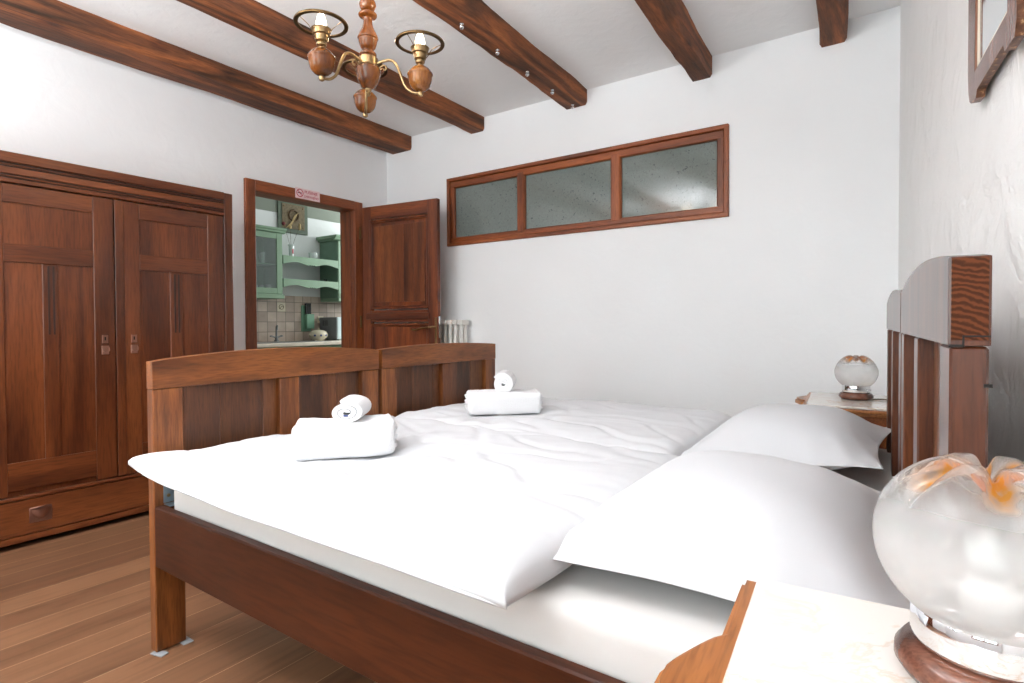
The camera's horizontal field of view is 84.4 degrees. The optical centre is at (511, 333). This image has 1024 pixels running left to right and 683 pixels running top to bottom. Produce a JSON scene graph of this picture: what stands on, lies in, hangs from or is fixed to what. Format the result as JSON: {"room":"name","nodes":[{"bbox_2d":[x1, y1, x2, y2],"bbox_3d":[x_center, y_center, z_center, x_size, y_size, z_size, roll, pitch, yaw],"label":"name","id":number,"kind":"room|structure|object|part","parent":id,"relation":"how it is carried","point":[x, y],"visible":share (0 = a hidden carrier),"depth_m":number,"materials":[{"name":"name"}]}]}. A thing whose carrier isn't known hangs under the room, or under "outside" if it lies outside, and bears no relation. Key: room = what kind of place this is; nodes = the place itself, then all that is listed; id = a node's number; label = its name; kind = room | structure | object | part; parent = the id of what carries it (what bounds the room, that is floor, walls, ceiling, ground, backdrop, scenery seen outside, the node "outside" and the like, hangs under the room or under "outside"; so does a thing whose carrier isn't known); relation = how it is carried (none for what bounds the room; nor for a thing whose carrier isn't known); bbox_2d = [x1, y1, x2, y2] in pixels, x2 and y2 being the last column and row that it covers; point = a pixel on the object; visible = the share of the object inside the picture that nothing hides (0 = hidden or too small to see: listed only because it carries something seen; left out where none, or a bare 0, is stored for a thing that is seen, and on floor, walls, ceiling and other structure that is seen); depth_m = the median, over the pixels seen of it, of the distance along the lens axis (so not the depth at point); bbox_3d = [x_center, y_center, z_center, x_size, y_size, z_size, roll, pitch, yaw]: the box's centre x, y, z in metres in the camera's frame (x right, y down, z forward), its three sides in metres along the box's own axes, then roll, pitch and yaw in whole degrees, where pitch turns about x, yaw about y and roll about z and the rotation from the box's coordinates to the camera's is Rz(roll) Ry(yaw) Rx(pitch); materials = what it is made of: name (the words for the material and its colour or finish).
{"room":"bedroom","nodes":[
{"label":"bedroom","id":0,"kind":"room"},
{"bbox_2d":[0,511,376,682],"bbox_3d":[-0.958,1.074,3.278,6.500,0.100,7.550,0,1,35],"label":"floor","id":1,"kind":"structure","parent":0,"point":[75,604],"depth_m":2.01,"materials":[{"name":"brown wood"}]},
{"bbox_2d":[0,150,233,547],"bbox_3d":[-2.349,0.082,3.037,0.367,1.906,1.580,0,1,35],"label":"wardrobe","id":2,"kind":"object","parent":1,"relation":"on","point":[93,290],"visible":0.83,"depth_m":2.96,"materials":[{"name":"brown wood"}]},
{"bbox_3d":[-2.320,0.887,2.786,0.022,0.075,0.090,0,1,35],"label":"cup pull","id":3,"kind":"part","parent":2,"relation":"part of","materials":[{"name":"orange metal"}]},
{"bbox_3d":[-2.310,-0.673,2.818,0.020,0.087,0.362,0,1,35],"label":"rail","id":4,"kind":"part","parent":2,"relation":"part of","materials":[{"name":"brown wood"}]},
{"bbox_3d":[-2.309,-0.390,2.824,0.020,0.087,0.362,0,1,35],"label":"rail","id":5,"kind":"part","parent":2,"relation":"part of","materials":[{"name":"brown wood"}]},
{"bbox_3d":[-2.310,-0.007,2.833,0.012,1.250,0.363,0,1,35],"label":"panel","id":6,"kind":"part","parent":2,"relation":"part of","materials":[{"name":"brown wood"}]},
{"bbox_3d":[-2.304,0.686,2.843,0.020,0.135,0.362,0,1,35],"label":"rail","id":7,"kind":"part","parent":2,"relation":"part of","materials":[{"name":"brown wood"}]},
{"bbox_3d":[-2.334,0.030,2.791,0.020,1.494,0.646,0,1,35],"label":"door","id":8,"kind":"part","parent":2,"relation":"part of","materials":[{"name":"brown wood"}]},
{"bbox_3d":[-2.277,0.883,3.129,0.300,0.168,1.245,0,1,35],"label":"drawer","id":9,"kind":"part","parent":2,"relation":"part of","materials":[{"name":"brown wood"}]},
{"bbox_3d":[-2.291,0.987,3.140,0.326,0.032,1.264,0,1,35],"label":"rail","id":10,"kind":"part","parent":2,"relation":"part of","materials":[{"name":"brown wood"}]},
{"bbox_3d":[-2.161,0.058,3.006,0.020,0.103,0.037,0,1,35],"label":"ring pull","id":11,"kind":"part","parent":2,"relation":"part of","materials":[{"name":"orange metal"}]},
{"bbox_3d":[-2.167,-0.800,3.016,0.028,0.144,1.264,0,1,35],"label":"cornice","id":12,"kind":"part","parent":2,"relation":"part of","materials":[{"name":"brown wood"}]},
{"bbox_3d":[-2.082,0.055,3.119,0.020,0.103,0.037,0,1,35],"label":"ring pull","id":13,"kind":"part","parent":2,"relation":"part of","materials":[{"name":"orange metal"}]},
{"bbox_3d":[-1.969,0.675,3.326,0.020,0.135,0.375,0,1,35],"label":"rail","id":14,"kind":"part","parent":2,"relation":"part of","materials":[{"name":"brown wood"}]},
{"bbox_3d":[-1.976,0.019,3.303,0.025,1.494,0.595,0,1,35],"label":"door","id":15,"kind":"part","parent":2,"relation":"part of","materials":[{"name":"brown wood"}]},
{"bbox_3d":[-1.975,-0.683,3.301,0.020,0.087,0.375,0,1,35],"label":"rail","id":16,"kind":"part","parent":2,"relation":"part of","materials":[{"name":"brown wood"}]},
{"bbox_3d":[-1.973,-0.401,3.306,0.020,0.087,0.375,0,1,35],"label":"rail","id":17,"kind":"part","parent":2,"relation":"part of","materials":[{"name":"brown wood"}]},
{"bbox_3d":[-1.975,-0.017,3.315,0.012,1.250,0.376,0,1,35],"label":"panel","id":18,"kind":"part","parent":2,"relation":"part of","materials":[{"name":"brown wood"}]},
{"bbox_2d":[257,344,340,348],"bbox_3d":[-2.354,0.550,6.157,0.572,0.855,3.000,0,1,35],"label":"base cabinet","id":19,"kind":"object","parent":1,"relation":"on","point":[340,344],"visible":0.04,"depth_m":6.08,"materials":[{"name":"green paint"}]},
{"bbox_2d":[257,340,340,347],"bbox_3d":[-2.350,0.104,6.144,0.592,0.036,3.040,0,1,35],"label":"countertop","id":20,"kind":"structure","parent":19,"relation":"on","point":[327,342],"depth_m":5.87,"materials":[{"name":"white stone"}]},
{"bbox_2d":[270,325,282,340],"bbox_3d":[-2.574,-0.009,6.154,0.106,0.180,0.176,0,1,-2],"label":"faucet","id":21,"kind":"object","parent":20,"relation":"on","point":[276,337],"visible":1,"depth_m":6.16,"materials":[{"name":"metal"}]},
{"bbox_3d":[-2.549,-0.009,6.139,0.055,0.180,0.146,-1,1,-34],"label":"spout","id":22,"kind":"part","parent":21,"relation":"part of","materials":[{"name":"metal"}]},
{"bbox_2d":[257,340,324,343],"bbox_3d":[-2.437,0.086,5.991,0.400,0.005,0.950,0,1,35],"label":"sink","id":23,"kind":"object","parent":20,"relation":"in","point":[305,340],"visible":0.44,"depth_m":6.07,"materials":[{"name":"metal"}]},
{"bbox_2d":[309,328,327,340],"bbox_3d":[-2.219,0.003,6.478,0.210,0.150,0.210,-1,1,-14],"label":"tureen","id":24,"kind":"object","parent":20,"relation":"on","point":[317,335],"visible":0.99,"depth_m":6.41,"materials":[{"name":"beige ceramic"}]},
{"bbox_3d":[-2.220,-0.042,6.477,0.194,0.060,0.194,0,1,35],"label":"lid","id":25,"kind":"part","parent":24,"relation":"part of","materials":[{"name":"beige ceramic"}]},
{"bbox_2d":[320,317,340,339],"bbox_3d":[-2.022,-0.064,6.820,0.332,0.270,0.461,0,1,35],"label":"microwave","id":26,"kind":"object","parent":20,"relation":"on","point":[331,325],"visible":0.52,"depth_m":6.60,"materials":[{"name":"grey metal"}]},
{"bbox_3d":[-1.923,-0.068,6.690,0.021,0.258,0.360,0,1,35],"label":"door","id":27,"kind":"part","parent":26,"relation":"part of","materials":[{"name":"white"}]},
{"bbox_2d":[146,254,992,682],"bbox_3d":[-0.057,0.460,1.648,2.132,1.180,0.974,0,1,35],"label":"bed","id":28,"kind":"object","parent":1,"relation":"on","point":[198,401],"visible":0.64,"depth_m":1.36,"materials":[{"name":"brown wood"}]},
{"bbox_3d":[-1.157,0.613,1.896,0.040,0.866,0.095,0,1,35],"label":"leg","id":29,"kind":"part","parent":28,"relation":"part of","materials":[{"name":"brown wood"}]},
{"bbox_3d":[-1.034,0.451,2.085,0.009,0.571,0.361,0,1,35],"label":"panel","id":30,"kind":"part","parent":28,"relation":"part of","materials":[{"name":"brown wood"}]},
{"bbox_3d":[-0.912,0.113,2.242,0.044,0.117,0.962,0,1,35],"label":"footboard","id":31,"kind":"part","parent":28,"relation":"part of","materials":[{"name":"brown wood"}]},
{"bbox_3d":[-0.789,0.443,2.437,0.009,0.571,0.322,0,1,35],"label":"panel","id":32,"kind":"part","parent":28,"relation":"part of","materials":[{"name":"brown wood"}]},
{"bbox_3d":[-0.662,0.598,2.607,0.040,0.866,0.095,0,1,35],"label":"leg","id":33,"kind":"part","parent":28,"relation":"part of","materials":[{"name":"brown wood"}]},
{"bbox_3d":[-0.318,0.671,1.273,2.048,0.199,0.030,0,1,35],"label":"rail","id":34,"kind":"part","parent":28,"relation":"part of","materials":[{"name":"brown wood"}]},
{"bbox_2d":[174,490,734,682],"bbox_3d":[-0.051,0.560,1.654,1.965,0.180,0.899,0,1,35],"label":"mattress","id":35,"kind":"object","parent":28,"relation":"on","point":[623,627],"visible":0.15,"depth_m":1.04,"materials":[{"name":"white fabric"}]},
{"bbox_2d":[128,416,678,609],"bbox_3d":[-0.290,0.405,1.760,1.428,0.100,1.056,0,1,35],"label":"duvet","id":36,"kind":"object","parent":35,"relation":"on","point":[480,513],"visible":0.82,"depth_m":1.37,"materials":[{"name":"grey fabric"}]},
{"bbox_2d":[291,414,397,460],"bbox_3d":[-0.528,0.323,1.793,0.318,0.115,0.177,-1,1,-17],"label":"folded towel","id":37,"kind":"object","parent":36,"relation":"on","point":[369,435],"visible":0.95,"depth_m":1.72,"materials":[{"name":"white fabric"}]},
{"bbox_2d":[332,395,370,421],"bbox_3d":[-0.514,0.239,1.823,0.099,0.072,0.153,0,1,-3],"label":"rolled towel","id":38,"kind":"object","parent":37,"relation":"on","point":[352,408],"visible":1,"depth_m":1.75,"materials":[{"name":"white fabric"}]},
{"bbox_2d":[553,450,909,609],"bbox_3d":[0.518,0.380,1.274,0.680,0.177,0.882,0,1,35],"label":"pillow","id":39,"kind":"object","parent":35,"relation":"on","point":[710,522],"visible":0.77,"depth_m":1.04,"materials":[{"name":"grey fabric"}]},
{"bbox_3d":[0.983,0.523,1.395,0.036,1.047,0.095,0,1,32],"label":"leg","id":40,"kind":"part","parent":28,"relation":"part of","materials":[{"name":"brown wood"}]},
{"bbox_3d":[0.674,0.355,0.874,0.009,0.712,0.338,0,1,32],"label":"panel","id":41,"kind":"part","parent":28,"relation":"part of","materials":[{"name":"brown wood"}]},
{"bbox_3d":[0.765,-0.058,1.036,0.040,0.128,0.915,0,1,32],"label":"headboard","id":42,"kind":"part","parent":28,"relation":"part of","materials":[{"name":"brown wood"}]},
{"bbox_3d":[0.552,0.537,0.698,0.041,1.047,0.096,0,1,35],"label":"leg","id":43,"kind":"part","parent":28,"relation":"part of","materials":[{"name":"brown wood"}]},
{"bbox_2d":[377,290,902,475],"bbox_3d":[0.453,0.442,2.427,2.080,1.176,0.938,0,1,35],"label":"bed","id":44,"kind":"object","parent":1,"relation":"on","point":[422,376],"visible":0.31,"depth_m":2.83,"materials":[{"name":"brown wood"}]},
{"bbox_3d":[-0.596,0.596,2.702,0.040,0.866,0.095,0,1,35],"label":"leg","id":45,"kind":"part","parent":44,"relation":"part of","materials":[{"name":"brown wood"}]},
{"bbox_3d":[-0.483,0.434,2.878,0.009,0.571,0.328,0,1,35],"label":"panel","id":46,"kind":"part","parent":44,"relation":"part of","materials":[{"name":"brown wood"}]},
{"bbox_3d":[-0.371,0.103,3.021,0.044,0.105,0.892,0,1,35],"label":"footboard","id":47,"kind":"part","parent":44,"relation":"part of","materials":[{"name":"brown wood"}]},
{"bbox_3d":[-0.259,0.427,3.199,0.009,0.571,0.292,0,1,35],"label":"panel","id":48,"kind":"part","parent":44,"relation":"part of","materials":[{"name":"brown wood"}]},
{"bbox_3d":[-0.141,0.582,3.357,0.040,0.866,0.095,0,1,35],"label":"leg","id":49,"kind":"part","parent":44,"relation":"part of","materials":[{"name":"brown wood"}]},
{"bbox_2d":[832,448,893,490],"bbox_3d":[0.490,0.543,2.433,1.965,0.181,0.831,0,1,35],"label":"mattress","id":50,"kind":"object","parent":44,"relation":"on","point":[876,479],"visible":0.02,"depth_m":1.87,"materials":[{"name":"white fabric"}]},
{"bbox_2d":[396,397,730,455],"bbox_3d":[0.243,0.400,2.606,1.339,0.110,0.979,0,1,35],"label":"duvet","id":51,"kind":"object","parent":50,"relation":"on","point":[667,430],"visible":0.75,"depth_m":2.33,"materials":[{"name":"grey fabric"}]},
{"bbox_2d":[464,389,542,414],"bbox_3d":[-0.041,0.308,2.600,0.353,0.107,0.175,0,1,-8],"label":"folded towel","id":52,"kind":"object","parent":51,"relation":"on","point":[486,401],"visible":1,"depth_m":2.52,"materials":[{"name":"white fabric"}]},
{"bbox_2d":[494,370,515,391],"bbox_3d":[-0.032,0.223,2.642,0.092,0.097,0.173,0,1,5],"label":"rolled towel","id":53,"kind":"object","parent":52,"relation":"on","point":[505,380],"visible":0.97,"depth_m":2.56,"materials":[{"name":"white fabric"}]},
{"bbox_2d":[681,404,890,469],"bbox_3d":[1.015,0.361,2.067,0.656,0.202,0.842,0,1,35],"label":"pillow","id":54,"kind":"object","parent":50,"relation":"on","point":[831,438],"visible":0.86,"depth_m":1.85,"materials":[{"name":"grey fabric"}]},
{"bbox_3d":[1.480,0.506,2.199,0.036,1.047,0.095,0,1,32],"label":"leg","id":55,"kind":"part","parent":44,"relation":"part of","materials":[{"name":"brown wood"}]},
{"bbox_3d":[1.261,-0.075,1.839,0.040,0.128,0.915,0,1,32],"label":"headboard","id":56,"kind":"part","parent":44,"relation":"part of","materials":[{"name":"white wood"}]},
{"bbox_3d":[1.048,0.520,1.502,0.036,1.047,0.095,0,1,32],"label":"leg","id":57,"kind":"part","parent":44,"relation":"part of","materials":[{"name":"brown wood"}]},
{"bbox_2d":[654,578,916,682],"bbox_3d":[0.327,0.694,0.433,0.439,0.753,0.503,0,1,31],"label":"nightstand","id":58,"kind":"object","parent":1,"relation":"on","point":[774,632],"visible":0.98,"depth_m":0.58,"materials":[{"name":"white stone"}]},
{"bbox_2d":[872,453,1023,682],"bbox_3d":[0.427,0.215,0.507,0.176,0.203,0.176,1,1,37],"label":"globe lamp","id":59,"kind":"object","parent":58,"relation":"on","point":[959,568],"visible":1,"depth_m":0.50,"materials":[{"name":"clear glass"}]},
{"bbox_3d":[0.427,0.196,0.506,0.029,0.044,0.029,1,1,37],"label":"bulb","id":60,"kind":"part","parent":59,"relation":"part of","materials":[{"name":"white glass"}]},
{"bbox_2d":[795,392,886,448],"bbox_3d":[1.530,0.664,2.623,0.389,0.723,0.503,0,1,31],"label":"nightstand","id":61,"kind":"object","parent":1,"relation":"on","point":[872,411],"visible":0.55,"depth_m":2.45,"materials":[{"name":"brown wood"}]},
{"bbox_2d":[834,355,878,400],"bbox_3d":[1.593,0.201,2.615,0.176,0.203,0.176,-1,1,-25],"label":"globe lamp","id":62,"kind":"object","parent":61,"relation":"on","point":[856,383],"visible":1,"depth_m":2.57,"materials":[{"name":"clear glass"}]},
{"bbox_3d":[1.592,0.168,2.614,0.176,0.137,0.176,-1,1,-25],"label":"glass globe","id":63,"kind":"part","parent":62,"relation":"part of"},
{"bbox_2d":[0,23,387,350],"bbox_3d":[-2.627,-0.323,3.115,0.155,2.715,5.426,0,1,35],"label":"wall","id":64,"kind":"structure","parent":0,"point":[59,102],"depth_m":3.56,"materials":[{"name":"white paint"}]},
{"bbox_2d":[243,178,363,349],"bbox_3d":[-1.662,-0.057,4.504,0.198,2.123,1.055,0,1,35],"label":"door frame","id":65,"kind":"structure","parent":64,"relation":"attached to","point":[351,217],"depth_m":4.76,"materials":[{"name":"brown wood"}]},
{"bbox_2d":[295,187,319,201],"bbox_3d":[-1.594,-1.086,4.411,0.006,0.080,0.220,0,1,35],"label":"sticker","id":66,"kind":"object","parent":65,"relation":"attached to","point":[300,193],"visible":1,"depth_m":4.41,"materials":[{"name":"paper"}]},
{"bbox_2d":[359,198,440,349],"bbox_3d":[-0.939,-0.036,4.602,0.803,2.052,0.103,0,1,28],"label":"door","id":67,"kind":"structure","parent":64,"relation":"in","point":[401,241],"depth_m":4.59,"materials":[{"name":"brown wood"}]},
{"bbox_3d":[-0.929,-0.037,4.623,0.645,2.051,0.055,0,1,28],"label":"rail","id":68,"kind":"part","parent":67,"relation":"part of","materials":[{"name":"brown wood"}]},
{"bbox_3d":[-0.922,-0.575,4.604,0.604,0.744,0.026,0,1,28],"label":"moulding","id":69,"kind":"part","parent":67,"relation":"part of","materials":[{"name":"brown wood"}]},
{"bbox_3d":[-0.918,0.342,4.620,0.604,0.859,0.026,0,1,28],"label":"moulding","id":70,"kind":"part","parent":67,"relation":"part of","materials":[{"name":"brown wood"}]},
{"bbox_3d":[-0.916,-0.576,4.615,0.582,0.722,0.016,0,1,28],"label":"panel","id":71,"kind":"part","parent":67,"relation":"part of","materials":[{"name":"brown wood"}]},
{"bbox_3d":[-0.912,0.342,4.632,0.582,0.837,0.016,0,1,28],"label":"panel","id":72,"kind":"part","parent":67,"relation":"part of","materials":[{"name":"brown wood"}]},
{"bbox_3d":[-0.694,-0.043,4.451,0.205,0.041,0.064,0,1,28],"label":"handle","id":73,"kind":"part","parent":67,"relation":"part of","materials":[{"name":"gold metal"}]},
{"bbox_3d":[-0.598,-0.014,4.433,0.018,0.230,0.008,0,1,28],"label":"handle plate","id":74,"kind":"part","parent":67,"relation":"part of","materials":[{"name":"gold metal"}]},
{"bbox_2d":[255,209,339,296],"bbox_3d":[-2.720,-0.473,6.268,0.150,2.900,4.600,0,1,35],"label":"wall","id":75,"kind":"structure","parent":0,"point":[304,244],"depth_m":6.55,"materials":[{"name":"paint"}]},
{"bbox_2d":[256,224,286,299],"bbox_3d":[-2.731,-0.734,5.773,0.377,0.736,0.725,0,1,35],"label":"upper cabinet","id":76,"kind":"object","parent":75,"relation":"attached to","point":[268,238],"visible":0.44,"depth_m":5.96,"materials":[{"name":"green paint"}]},
{"bbox_2d":[256,262,275,266],"bbox_3d":[-2.755,-0.724,5.787,0.280,0.010,0.620,0,1,35],"label":"glass shelf","id":77,"kind":"object","parent":76,"relation":"attached to","point":[269,264],"depth_m":5.97,"materials":[{"name":"clear glass"}]},
{"bbox_3d":[-2.732,-0.389,5.786,0.342,0.046,0.672,0,1,35],"label":"light rail","id":78,"kind":"part","parent":76,"relation":"part of","materials":[{"name":"green paint"}]},
{"bbox_3d":[-2.733,-1.075,5.767,0.377,0.053,0.725,0,1,35],"label":"cornice","id":79,"kind":"part","parent":76,"relation":"part of","materials":[{"name":"green paint"}]},
{"bbox_2d":[277,302,285,311],"bbox_3d":[-2.579,-0.301,6.321,0.007,0.103,0.103,0,1,35],"label":"wall tile","id":80,"kind":"object","parent":75,"relation":"attached to","point":[281,307],"depth_m":6.32,"materials":[{"name":"beige tile"}]},
{"bbox_2d":[277,200,307,235],"bbox_3d":[-2.482,-1.327,6.419,0.038,0.370,0.380,0,1,35],"label":"wall plaque","id":81,"kind":"object","parent":75,"relation":"attached to","point":[292,214],"visible":0.89,"depth_m":6.41,"materials":[{"name":"green wood"}]},
{"bbox_2d":[255,196,339,222],"bbox_3d":[-2.694,-1.635,6.164,0.016,0.573,4.400,0,1,35],"label":"ceiling","id":82,"kind":"structure","parent":75,"relation":"attached to","point":[261,203],"depth_m":6.64,"materials":[{"name":"paint"}]},
{"bbox_2d":[257,296,340,341],"bbox_3d":[-2.687,-0.164,6.190,0.018,0.525,4.400,0,1,35],"label":"backsplash","id":83,"kind":"structure","parent":75,"relation":"attached to","point":[288,322],"depth_m":6.41,"materials":[{"name":"tile"}]},
{"bbox_2d":[301,303,313,330],"bbox_3d":[-2.374,-0.193,6.566,0.065,0.325,0.135,0,1,35],"label":"holder","id":84,"kind":"object","parent":75,"relation":"attached to","point":[307,319],"visible":1,"depth_m":6.54,"materials":[{"name":"green paint"}]},
{"bbox_2d":[282,255,337,268],"bbox_3d":[-2.353,-0.795,6.348,0.342,0.090,0.703,0,1,35],"label":"shelf","id":85,"kind":"object","parent":75,"relation":"attached to","point":[306,261],"visible":0.97,"depth_m":6.22,"materials":[{"name":"green paint"}]},
{"bbox_2d":[281,221,300,255],"bbox_3d":[-2.443,-1.038,6.248,0.080,0.403,0.234,0,1,35],"label":"flower vase","id":86,"kind":"object","parent":85,"relation":"on","point":[283,222],"visible":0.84,"depth_m":6.24,"materials":[{"name":"red"}]},
{"bbox_2d":[283,278,337,289],"bbox_3d":[-2.352,-0.549,6.353,0.342,0.090,0.703,0,1,35],"label":"shelf","id":87,"kind":"object","parent":75,"relation":"attached to","point":[286,282],"visible":1,"depth_m":6.24,"materials":[{"name":"green paint"}]},
{"bbox_2d":[316,234,340,302],"bbox_3d":[-1.974,-0.766,6.863,0.377,0.767,0.670,0,1,35],"label":"upper cabinet","id":88,"kind":"object","parent":75,"relation":"attached to","point":[330,244],"visible":0.39,"depth_m":6.62,"materials":[{"name":"green paint"}]},
{"bbox_3d":[-1.975,-1.118,6.856,0.377,0.062,0.670,0,1,35],"label":"cornice","id":89,"kind":"part","parent":88,"relation":"part of","materials":[{"name":"green paint"}]},
{"bbox_3d":[-1.971,-0.405,6.882,0.340,0.044,0.608,0,1,35],"label":"light rail","id":90,"kind":"part","parent":88,"relation":"part of","materials":[{"name":"green paint"}]},
{"bbox_3d":[-1.847,-0.759,6.794,0.020,0.645,0.599,0,1,35],"label":"door","id":91,"kind":"part","parent":88,"relation":"part of","materials":[{"name":"green paint"}]},
{"bbox_2d":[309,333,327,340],"bbox_3d":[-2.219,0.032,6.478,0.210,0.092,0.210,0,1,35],"label":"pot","id":92,"kind":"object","parent":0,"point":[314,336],"depth_m":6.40,"materials":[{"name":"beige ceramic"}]},
{"bbox_2d":[58,0,901,136],"bbox_3d":[-0.804,-1.715,1.818,4.620,0.100,5.426,0,1,35],"label":"ceiling","id":93,"kind":"structure","parent":0,"point":[597,42],"depth_m":3.23,"materials":[{"name":"paint"}]},
{"bbox_2d":[0,0,411,153],"bbox_3d":[-2.354,-1.624,2.958,0.259,0.131,4.929,0,1,34],"label":"ceiling beam","id":94,"kind":"structure","parent":93,"relation":"attached to","point":[56,21],"depth_m":3.38,"materials":[{"name":"brown wood"}]},
{"bbox_2d":[176,0,483,133],"bbox_3d":[-1.639,-1.621,2.461,0.161,0.124,4.929,0,1,34],"label":"ceiling beam","id":95,"kind":"structure","parent":93,"relation":"attached to","point":[252,17],"depth_m":3.13,"materials":[{"name":"brown wood"}]},
{"bbox_2d":[293,0,444,117],"bbox_3d":[-0.550,-1.265,2.053,0.507,0.791,0.494,0,1,35],"label":"chandelier","id":96,"kind":"object","parent":93,"relation":"hanging from","point":[321,60],"visible":1,"depth_m":2.06,"materials":[{"name":"brown wood"}]},
{"bbox_2d":[311,24,330,47],"bbox_3d":[-0.654,-1.009,1.938,0.068,0.071,0.068,0,1,35],"label":"socket","id":97,"kind":"object","parent":96,"relation":"attached to","point":[321,33],"depth_m":1.92,"materials":[{"name":"gold metal"}]},
{"bbox_3d":[-0.654,-1.074,1.937,0.035,0.065,0.035,0,1,35],"label":"bulb","id":98,"kind":"part","parent":96,"relation":"part of","materials":[{"name":"white glass"}]},
{"bbox_3d":[-0.605,-0.941,1.998,0.022,0.145,0.174,1,1,40],"label":"arm","id":99,"kind":"part","parent":96,"relation":"part of","materials":[{"name":"gold metal"}]},
{"bbox_3d":[-0.567,-0.945,2.211,0.022,0.145,0.174,-1,1,-20],"label":"arm","id":100,"kind":"part","parent":96,"relation":"part of","materials":[{"name":"gold metal"}]},
{"bbox_3d":[-0.534,-1.132,2.092,0.076,0.230,0.076,0,1,35],"label":"turned stem","id":101,"kind":"part","parent":96,"relation":"part of","materials":[{"name":"brown wood"}]},
{"bbox_3d":[-0.533,-0.946,2.095,0.090,0.077,0.090,0,1,35],"label":"lamp shade","id":102,"kind":"part","parent":96,"relation":"part of","materials":[{"name":"brown wood"}]},
{"bbox_3d":[-0.413,-0.943,2.079,0.174,0.145,0.022,0,1,4],"label":"arm","id":103,"kind":"part","parent":96,"relation":"part of","materials":[{"name":"gold metal"}]},
{"bbox_2d":[411,44,428,64],"bbox_3d":[-0.337,-1.013,2.073,0.068,0.071,0.068,0,1,35],"label":"socket","id":104,"kind":"object","parent":96,"relation":"attached to","point":[420,51],"depth_m":2.05,"materials":[{"name":"gold metal"}]},
{"bbox_3d":[-0.338,-1.078,2.071,0.035,0.065,0.035,0,1,35],"label":"bulb","id":105,"kind":"part","parent":96,"relation":"part of","materials":[{"name":"white glass"}]},
{"bbox_2d":[413,0,586,109],"bbox_3d":[-0.848,-1.615,1.910,0.202,0.124,4.941,0,1,32],"label":"ceiling beam","id":106,"kind":"structure","parent":93,"relation":"attached to","point":[483,26],"depth_m":3.16,"materials":[{"name":"brown wood"}]},
{"bbox_2d":[459,21,463,29],"bbox_3d":[-0.255,-1.565,2.867,0.024,0.040,0.023,0,1,35],"label":"hook","id":107,"kind":"object","parent":106,"relation":"attached to","point":[461,26],"visible":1,"depth_m":2.86,"materials":[{"name":"silver metal"}]},
{"bbox_2d":[635,0,711,81],"bbox_3d":[-0.129,-1.597,1.411,0.151,0.147,4.938,0,1,32],"label":"ceiling beam","id":108,"kind":"structure","parent":93,"relation":"attached to","point":[671,20],"depth_m":2.99,"materials":[{"name":"brown wood"}]},
{"bbox_2d":[816,0,848,46],"bbox_3d":[0.519,-1.600,0.961,0.150,0.131,4.951,0,1,30],"label":"ceiling beam","id":109,"kind":"structure","parent":93,"relation":"attached to","point":[832,14],"depth_m":2.86,"materials":[{"name":"brown wood"}]},
{"bbox_2d":[387,6,900,416],"bbox_3d":[0.636,-0.354,4.028,4.160,2.715,0.200,0,1,35],"label":"wall","id":110,"kind":"structure","parent":0,"point":[759,304],"depth_m":3.46,"materials":[{"name":"white paint"}]},
{"bbox_2d":[403,320,468,342],"bbox_3d":[-0.608,0.441,4.702,0.698,1.112,0.140,0,1,35],"label":"radiator","id":111,"kind":"object","parent":110,"relation":"attached to","point":[458,334],"visible":0.12,"depth_m":4.53,"materials":[{"name":"metal"}]},
{"bbox_2d":[446,123,728,246],"bbox_3d":[0.402,-0.998,4.079,2.250,0.558,0.082,0,1,35],"label":"window","id":112,"kind":"structure","parent":110,"relation":"in","point":[684,176],"depth_m":3.92,"materials":[{"name":"brown wood"}]},
{"bbox_3d":[-0.204,-1.003,4.507,0.645,0.438,0.006,0,1,35],"label":"pane","id":113,"kind":"part","parent":112,"relation":"part of","materials":[{"name":"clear glass"}]},
{"bbox_3d":[0.400,-0.998,4.088,0.725,0.438,0.006,0,1,35],"label":"pane","id":114,"kind":"part","parent":112,"relation":"part of","materials":[{"name":"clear glass"}]},
{"bbox_3d":[1.011,-0.993,3.663,0.655,0.438,0.006,0,1,35],"label":"pane","id":115,"kind":"part","parent":112,"relation":"part of","materials":[{"name":"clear glass"}]},
{"bbox_2d":[898,0,1023,515],"bbox_3d":[0.890,-0.294,0.670,0.199,2.715,5.481,0,1,29],"label":"wall","id":116,"kind":"structure","parent":0,"point":[961,162],"depth_m":1.58,"materials":[{"name":"white paint"}]},
{"bbox_2d":[968,0,1023,102],"bbox_3d":[1.080,-0.989,1.256,0.026,0.837,0.438,0,1,29],"label":"picture frame","id":117,"kind":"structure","parent":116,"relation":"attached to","point":[995,27],"depth_m":1.29,"materials":[{"name":"brown wood"}]},
{"bbox_2d":[980,0,1006,59],"bbox_3d":[1.074,-0.984,1.256,0.030,0.688,0.272,0,1,35],"label":"mirror glass","id":118,"kind":"object","parent":117,"relation":"attached to","point":[993,13],"depth_m":1.28,"materials":[{"name":"white"}]}
]}

